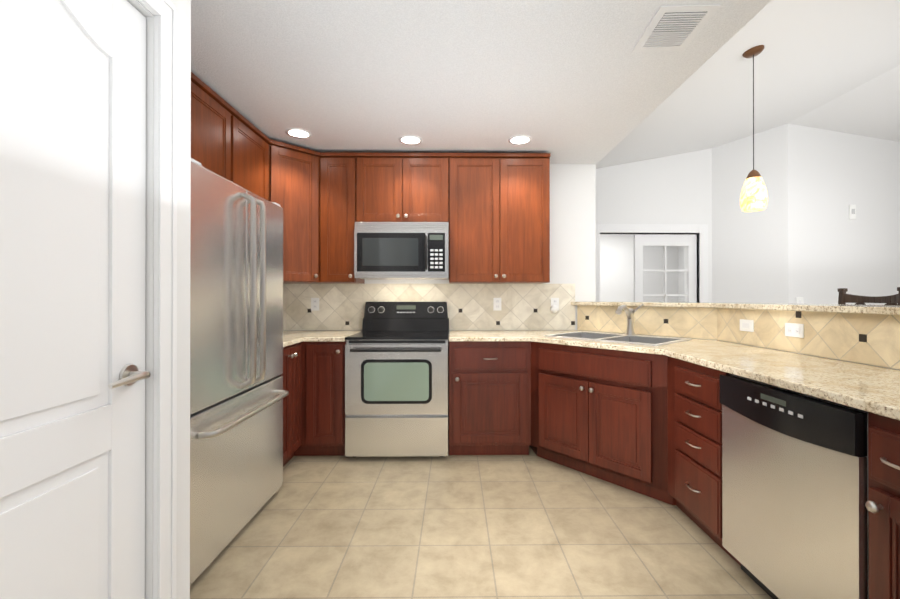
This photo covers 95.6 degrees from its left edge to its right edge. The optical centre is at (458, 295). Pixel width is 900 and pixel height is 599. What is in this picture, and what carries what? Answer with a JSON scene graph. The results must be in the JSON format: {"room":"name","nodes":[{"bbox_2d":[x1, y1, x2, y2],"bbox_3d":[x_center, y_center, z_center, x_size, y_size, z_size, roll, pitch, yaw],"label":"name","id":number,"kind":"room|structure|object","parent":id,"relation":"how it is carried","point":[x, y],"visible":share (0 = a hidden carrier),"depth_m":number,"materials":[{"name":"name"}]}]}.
{"room":"kitchen","nodes":[
{"label":"kitchen","id":0,"kind":"room"},
{"bbox_2d":[127,0,190,598],"bbox_3d":[-0.985,0.001,-0.313,0.120,2.420,3.490,0,0,-1],"label":"wall","id":1,"kind":"structure","parent":0,"point":[183,279],"depth_m":1.33,"materials":[{"name":"white paint"}]},
{"bbox_2d":[0,0,150,598],"bbox_3d":[-0.942,0.173,0.872,0.100,2.058,0.762,0,0,-1],"label":"pantry door","id":2,"kind":"structure","parent":1,"relation":"in","point":[74,374],"depth_m":1.02,"materials":[{"name":"white wood"}]},
{"bbox_2d":[138,0,177,598],"bbox_3d":[-0.964,0.135,0.871,0.097,2.158,0.925,0,0,-1],"label":"door frame","id":3,"kind":"structure","parent":1,"relation":"attached to","point":[164,13],"depth_m":1.28,"materials":[{"name":"white wood"}]},
{"bbox_2d":[365,164,595,332],"bbox_3d":[-0.338,-0.198,3.750,3.160,2.840,0.120,0,0,-1],"label":"wall","id":4,"kind":"structure","parent":0,"point":[572,223],"depth_m":3.71,"materials":[{"name":"white paint"}]},
{"bbox_2d":[267,139,326,283],"bbox_3d":[-1.432,-0.642,3.367,0.715,1.059,0.616,0,0,-1],"label":"upper cabinet","id":5,"kind":"object","parent":4,"relation":"attached to","point":[297,175],"depth_m":3.23,"materials":[{"name":"brown wood"}]},
{"bbox_2d":[323,152,364,283],"bbox_3d":[-1.024,-0.641,3.482,0.353,1.059,0.394,0,0,-1],"label":"upper cabinet","id":6,"kind":"object","parent":4,"relation":"attached to","point":[340,165],"depth_m":3.34,"materials":[{"name":"brown wood"}]},
{"bbox_2d":[355,152,450,222],"bbox_3d":[-0.465,-0.886,3.513,0.762,0.570,0.346,0,0,-1],"label":"upper cabinet","id":7,"kind":"object","parent":4,"relation":"attached to","point":[390,187],"depth_m":3.34,"materials":[{"name":"brown wood"}]},
{"bbox_2d":[354,222,448,279],"bbox_3d":[-0.465,-0.369,3.450,0.758,0.450,0.470,0,0,-1],"label":"microwave","id":8,"kind":"object","parent":7,"relation":"attached to","point":[401,250],"visible":1,"depth_m":3.26,"materials":[{"name":"silver metal"}]},
{"bbox_2d":[283,284,574,329],"bbox_3d":[-0.372,0.098,3.682,2.849,0.417,0.012,0,0,-1],"label":"backsplash","id":9,"kind":"structure","parent":4,"relation":"attached to","point":[470,306],"depth_m":3.68,"materials":[{"name":"tile"}]},
{"bbox_2d":[311,298,318,310],"bbox_3d":[-1.292,0.074,3.662,0.072,0.115,0.008,0,0,-1],"label":"electrical outlet","id":10,"kind":"object","parent":9,"relation":"attached to","point":[314,304],"visible":1,"depth_m":3.66,"materials":[{"name":"white plastic"}]},
{"bbox_2d":[493,298,500,310],"bbox_3d":[0.348,0.074,3.680,0.072,0.115,0.008,0,0,-1],"label":"electrical outlet","id":11,"kind":"object","parent":9,"relation":"attached to","point":[496,304],"visible":1,"depth_m":3.68,"materials":[{"name":"white plastic"}]},
{"bbox_2d":[551,298,558,309],"bbox_3d":[0.868,0.074,3.685,0.072,0.115,0.008,0,0,-1],"label":"electrical outlet","id":12,"kind":"object","parent":9,"relation":"attached to","point":[554,301],"visible":0.56,"depth_m":3.68,"materials":[{"name":"white plastic"}]},
{"bbox_2d":[550,305,557,312],"bbox_3d":[0.858,0.117,3.667,0.072,0.072,0.026,0,0,-1],"label":"plug-in device","id":13,"kind":"object","parent":12,"relation":"attached to","point":[553,308],"visible":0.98,"depth_m":3.66,"materials":[{"name":"white plastic"}]},
{"bbox_2d":[449,153,550,283],"bbox_3d":[0.334,-0.641,3.521,0.832,1.059,0.346,0,0,-1],"label":"upper cabinet","id":14,"kind":"object","parent":4,"relation":"attached to","point":[493,209],"depth_m":3.36,"materials":[{"name":"brown wood"}]},
{"bbox_2d":[190,443,771,598],"bbox_3d":[2.035,1.272,3.470,12.000,0.100,12.000,0,0,-1],"label":"floor","id":15,"kind":"structure","parent":0,"point":[532,525],"depth_m":2.03,"materials":[{"name":"tile"}]},
{"bbox_2d":[190,158,288,584],"bbox_3d":[-1.387,0.327,2.083,0.747,1.782,0.903,0,0,-1],"label":"fridge","id":16,"kind":"object","parent":15,"relation":"on","point":[238,393],"visible":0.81,"depth_m":1.95,"materials":[{"name":"silver metal"}]},
{"bbox_2d":[281,341,345,465],"bbox_3d":[-1.313,0.781,3.109,0.932,0.880,1.085,0,0,-1],"label":"base cabinet","id":17,"kind":"object","parent":15,"relation":"on","point":[313,375],"visible":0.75,"depth_m":3.02,"materials":[{"name":"brown wood"}]},
{"bbox_2d":[283,330,361,346],"bbox_3d":[-1.312,0.323,3.116,0.931,0.032,1.096,0,0,-1],"label":"countertop","id":18,"kind":"structure","parent":17,"relation":"on","point":[291,337],"depth_m":3.16,"materials":[{"name":"stone"}]},
{"bbox_2d":[345,302,448,456],"bbox_3d":[-0.463,0.636,3.297,0.762,1.170,0.697,0,0,-1],"label":"range","id":19,"kind":"object","parent":15,"relation":"on","point":[396,378],"visible":1,"depth_m":3.01,"materials":[{"name":"silver metal"}]},
{"bbox_2d":[449,341,528,454],"bbox_3d":[0.230,0.781,3.349,0.614,0.880,0.639,0,0,-1],"label":"base cabinet","id":20,"kind":"object","parent":15,"relation":"on","point":[489,380],"depth_m":3.04,"materials":[{"name":"brown wood"}]},
{"bbox_2d":[529,341,660,500],"bbox_3d":[1.158,0.780,3.001,1.235,0.880,1.355,0,0,-1],"label":"base cabinet","id":21,"kind":"object","parent":15,"relation":"on","point":[647,424],"depth_m":2.63,"materials":[{"name":"brown wood"}]},
{"bbox_2d":[661,355,740,565],"bbox_3d":[1.476,0.778,2.075,0.619,0.880,0.503,0,0,-1],"label":"base cabinet","id":22,"kind":"object","parent":15,"relation":"on","point":[691,409],"depth_m":2.04,"materials":[{"name":"brown wood"}]},
{"bbox_2d":[719,374,868,598],"bbox_3d":[1.476,0.780,1.510,0.631,0.864,0.613,0,0,-1],"label":"dishwasher","id":23,"kind":"object","parent":15,"relation":"on","point":[795,523],"visible":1,"depth_m":1.42,"materials":[{"name":"grey metal"}]},
{"bbox_2d":[838,287,899,304],"bbox_3d":[2.589,0.582,2.753,0.492,1.275,0.442,0,0,-1],"label":"bar stool","id":24,"kind":"object","parent":15,"relation":"on","point":[844,297],"visible":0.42,"depth_m":2.82,"materials":[{"name":"brown wood"}]},
{"bbox_2d":[865,412,899,598],"bbox_3d":[1.488,0.774,0.948,0.619,0.880,0.500,0,0,-1],"label":"base cabinet","id":25,"kind":"object","parent":15,"relation":"on","point":[882,505],"depth_m":1.13,"materials":[{"name":"brown wood"}]},
{"bbox_2d":[449,304,899,419],"bbox_3d":[0.864,0.264,1.974,1.856,0.420,3.426,0,0,-1],"label":"countertop","id":26,"kind":"structure","parent":25,"relation":"on","point":[871,389],"depth_m":1.88,"materials":[{"name":"stone"}]},
{"bbox_2d":[545,331,691,345],"bbox_3d":[1.140,0.388,2.975,0.973,0.179,1.001,0,0,-1],"label":"sink","id":27,"kind":"object","parent":26,"relation":"in","point":[582,338],"depth_m":2.91,"materials":[{"name":"silver metal"}]},
{"bbox_2d":[615,304,643,334],"bbox_3d":[1.269,0.178,3.076,0.227,0.241,0.177,0,0,-1],"label":"faucet","id":28,"kind":"object","parent":26,"relation":"on","point":[629,312],"depth_m":3.10,"materials":[{"name":"silver metal"}]},
{"bbox_2d":[191,0,771,163],"bbox_3d":[-0.302,-1.416,0.823,3.170,0.420,5.740,0,0,-1],"label":"ceiling","id":29,"kind":"structure","parent":0,"point":[570,81],"depth_m":2.16,"materials":[{"name":"white paint"}]},
{"bbox_2d":[285,128,311,137],"bbox_3d":[-1.180,-1.196,3.004,0.184,0.006,0.184,0,0,-1],"label":"recessed light","id":30,"kind":"object","parent":29,"relation":"in","point":[297,132],"visible":1,"depth_m":3.00,"materials":[{"name":"white"}]},
{"bbox_2d":[399,135,422,144],"bbox_3d":[-0.371,-1.196,3.132,0.184,0.006,0.184,0,0,-1],"label":"recessed light","id":31,"kind":"object","parent":29,"relation":"in","point":[409,139],"visible":1,"depth_m":3.12,"materials":[{"name":"white glass"}]},
{"bbox_2d":[508,135,531,144],"bbox_3d":[0.469,-1.196,3.131,0.184,0.006,0.184,0,0,-1],"label":"recessed light","id":32,"kind":"object","parent":29,"relation":"in","point":[520,139],"visible":1,"depth_m":3.12,"materials":[{"name":"white"}]},
{"bbox_2d":[632,4,720,51],"bbox_3d":[0.965,-1.198,1.841,0.245,0.010,0.310,0,0,2],"label":"ceiling vent","id":33,"kind":"object","parent":29,"relation":"in","point":[675,28],"visible":1,"depth_m":1.81,"materials":[{"name":"white metal"}]},
{"bbox_2d":[600,234,675,301],"bbox_3d":[2.584,-0.114,8.341,4.000,2.700,0.120,0,0,-1],"label":"wall","id":34,"kind":"structure","parent":0,"point":[616,267],"depth_m":8.29,"materials":[{"name":"white paint"}]},
{"bbox_2d":[596,148,711,301],"bbox_3d":[2.129,-0.378,5.436,2.430,3.210,0.120,0,0,-1],"label":"wall","id":35,"kind":"structure","parent":0,"point":[674,189],"depth_m":5.38,"materials":[{"name":"white paint"}]},
{"bbox_2d":[596,224,707,301],"bbox_3d":[2.514,0.142,5.430,1.540,2.170,0.138,0,0,-1],"label":"trim","id":36,"kind":"structure","parent":35,"relation":"attached to","point":[702,231],"depth_m":5.37,"materials":[{"name":"white wood"}]},
{"bbox_2d":[634,234,696,301],"bbox_3d":[2.754,0.199,5.446,0.830,2.033,0.040,0,0,-1],"label":"french door","id":37,"kind":"structure","parent":35,"relation":"in","point":[641,241],"depth_m":5.43,"materials":[{"name":"white wood"}]},
{"bbox_2d":[583,305,899,369],"bbox_3d":[1.508,0.648,1.987,0.835,1.138,3.440,0,0,-1],"label":"wall","id":38,"kind":"structure","parent":0,"point":[751,345],"depth_m":2.46,"materials":[{"name":"beige tile"}]},
{"bbox_2d":[577,305,717,339],"bbox_3d":[1.432,0.194,3.255,0.011,0.222,1.126,0,0,-39],"label":"backsplash","id":39,"kind":"structure","parent":38,"relation":"attached to","point":[694,322],"depth_m":3.14,"materials":[{"name":"tile"}]},
{"bbox_2d":[571,302,899,314],"bbox_3d":[1.606,0.062,1.987,1.161,0.030,3.436,0,0,-1],"label":"bar","id":40,"kind":"object","parent":38,"relation":"on","point":[873,309],"visible":1,"depth_m":2.29,"materials":[{"name":"stone"}]},
{"bbox_2d":[717,308,899,368],"bbox_3d":[1.804,0.189,1.544,0.012,0.222,2.546,0,0,-1],"label":"backsplash","id":41,"kind":"structure","parent":38,"relation":"attached to","point":[871,339],"depth_m":2.00,"materials":[{"name":"tile"}]},
{"bbox_2d":[740,319,753,331],"bbox_3d":[1.784,0.184,2.531,0.009,0.072,0.115,0,0,-1],"label":"outlet","id":42,"kind":"object","parent":41,"relation":"attached to","point":[747,325],"visible":1,"depth_m":2.52,"materials":[{"name":"white plastic"}]},
{"bbox_2d":[785,323,803,337],"bbox_3d":[1.788,0.183,2.176,0.008,0.072,0.115,0,0,-1],"label":"outlet","id":43,"kind":"object","parent":41,"relation":"attached to","point":[794,330],"visible":1,"depth_m":2.17,"materials":[{"name":"white plastic"}]},
{"bbox_2d":[596,0,899,168],"bbox_3d":[2.595,-1.879,3.486,2.680,0.602,11.000,0,0,-1],"label":"ceiling","id":44,"kind":"structure","parent":0,"point":[813,55],"depth_m":3.41,"materials":[{"name":"white paint"}]},
{"bbox_2d":[740,45,767,211],"bbox_3d":[2.072,-1.169,2.868,0.160,1.135,0.160,0,0,-1],"label":"pendant light","id":45,"kind":"object","parent":44,"relation":"hanging from","point":[754,196],"visible":1,"depth_m":2.83,"materials":[{"name":"beige glass"}]},
{"bbox_2d":[712,123,787,302],"bbox_3d":[3.675,-0.430,5.165,0.788,3.312,0.120,0,0,43],"label":"wall","id":46,"kind":"structure","parent":0,"point":[749,257],"depth_m":5.11,"materials":[{"name":"white paint"}]},
{"bbox_2d":[788,123,899,304],"bbox_3d":[5.770,-0.430,4.935,3.700,3.312,0.120,0,0,-1],"label":"wall","id":47,"kind":"structure","parent":0,"point":[832,246],"depth_m":4.86,"materials":[{"name":"white paint"}]},
{"bbox_2d":[796,297,802,303],"bbox_3d":[4.053,0.081,4.848,0.085,0.130,0.012,0,0,-1],"label":"light switch","id":48,"kind":"object","parent":47,"relation":"attached to","point":[799,300],"visible":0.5,"depth_m":4.85,"materials":[{"name":"white plastic"}]},
{"bbox_2d":[849,205,855,218],"bbox_3d":[4.686,-0.999,4.853,0.070,0.170,0.020,0,0,-1],"label":"thermostat","id":49,"kind":"object","parent":47,"relation":"attached to","point":[852,211],"visible":0.98,"depth_m":4.85,"materials":[{"name":"white plastic"}]},
{"bbox_2d":[789,65,899,141],"bbox_3d":[5.785,-1.825,3.519,3.700,0.712,11.000,0,0,-1],"label":"ceiling","id":50,"kind":"structure","parent":0,"point":[870,108],"depth_m":4.43,"materials":[{"name":"white paint"}]},
{"bbox_3d":[-1.844,0.009,2.468,0.120,2.420,2.410,0,0,-1],"label":"wall","id":51,"kind":"structure","parent":0,"visible":0},
{"bbox_2d":[191,72,234,182],"bbox_3d":[-1.593,-0.894,2.090,0.366,0.562,0.903,0,0,-1],"label":"upper cabinet","id":52,"kind":"object","parent":51,"relation":"attached to","point":[229,142],"depth_m":2.35,"materials":[{"name":"brown wood"}]},
{"bbox_2d":[235,110,269,200],"bbox_3d":[-1.600,-0.643,2.800,0.366,1.059,0.511,0,0,-1],"label":"upper cabinet","id":53,"kind":"object","parent":51,"relation":"attached to","point":[251,146],"depth_m":2.79,"materials":[{"name":"brown wood"}]}
]}

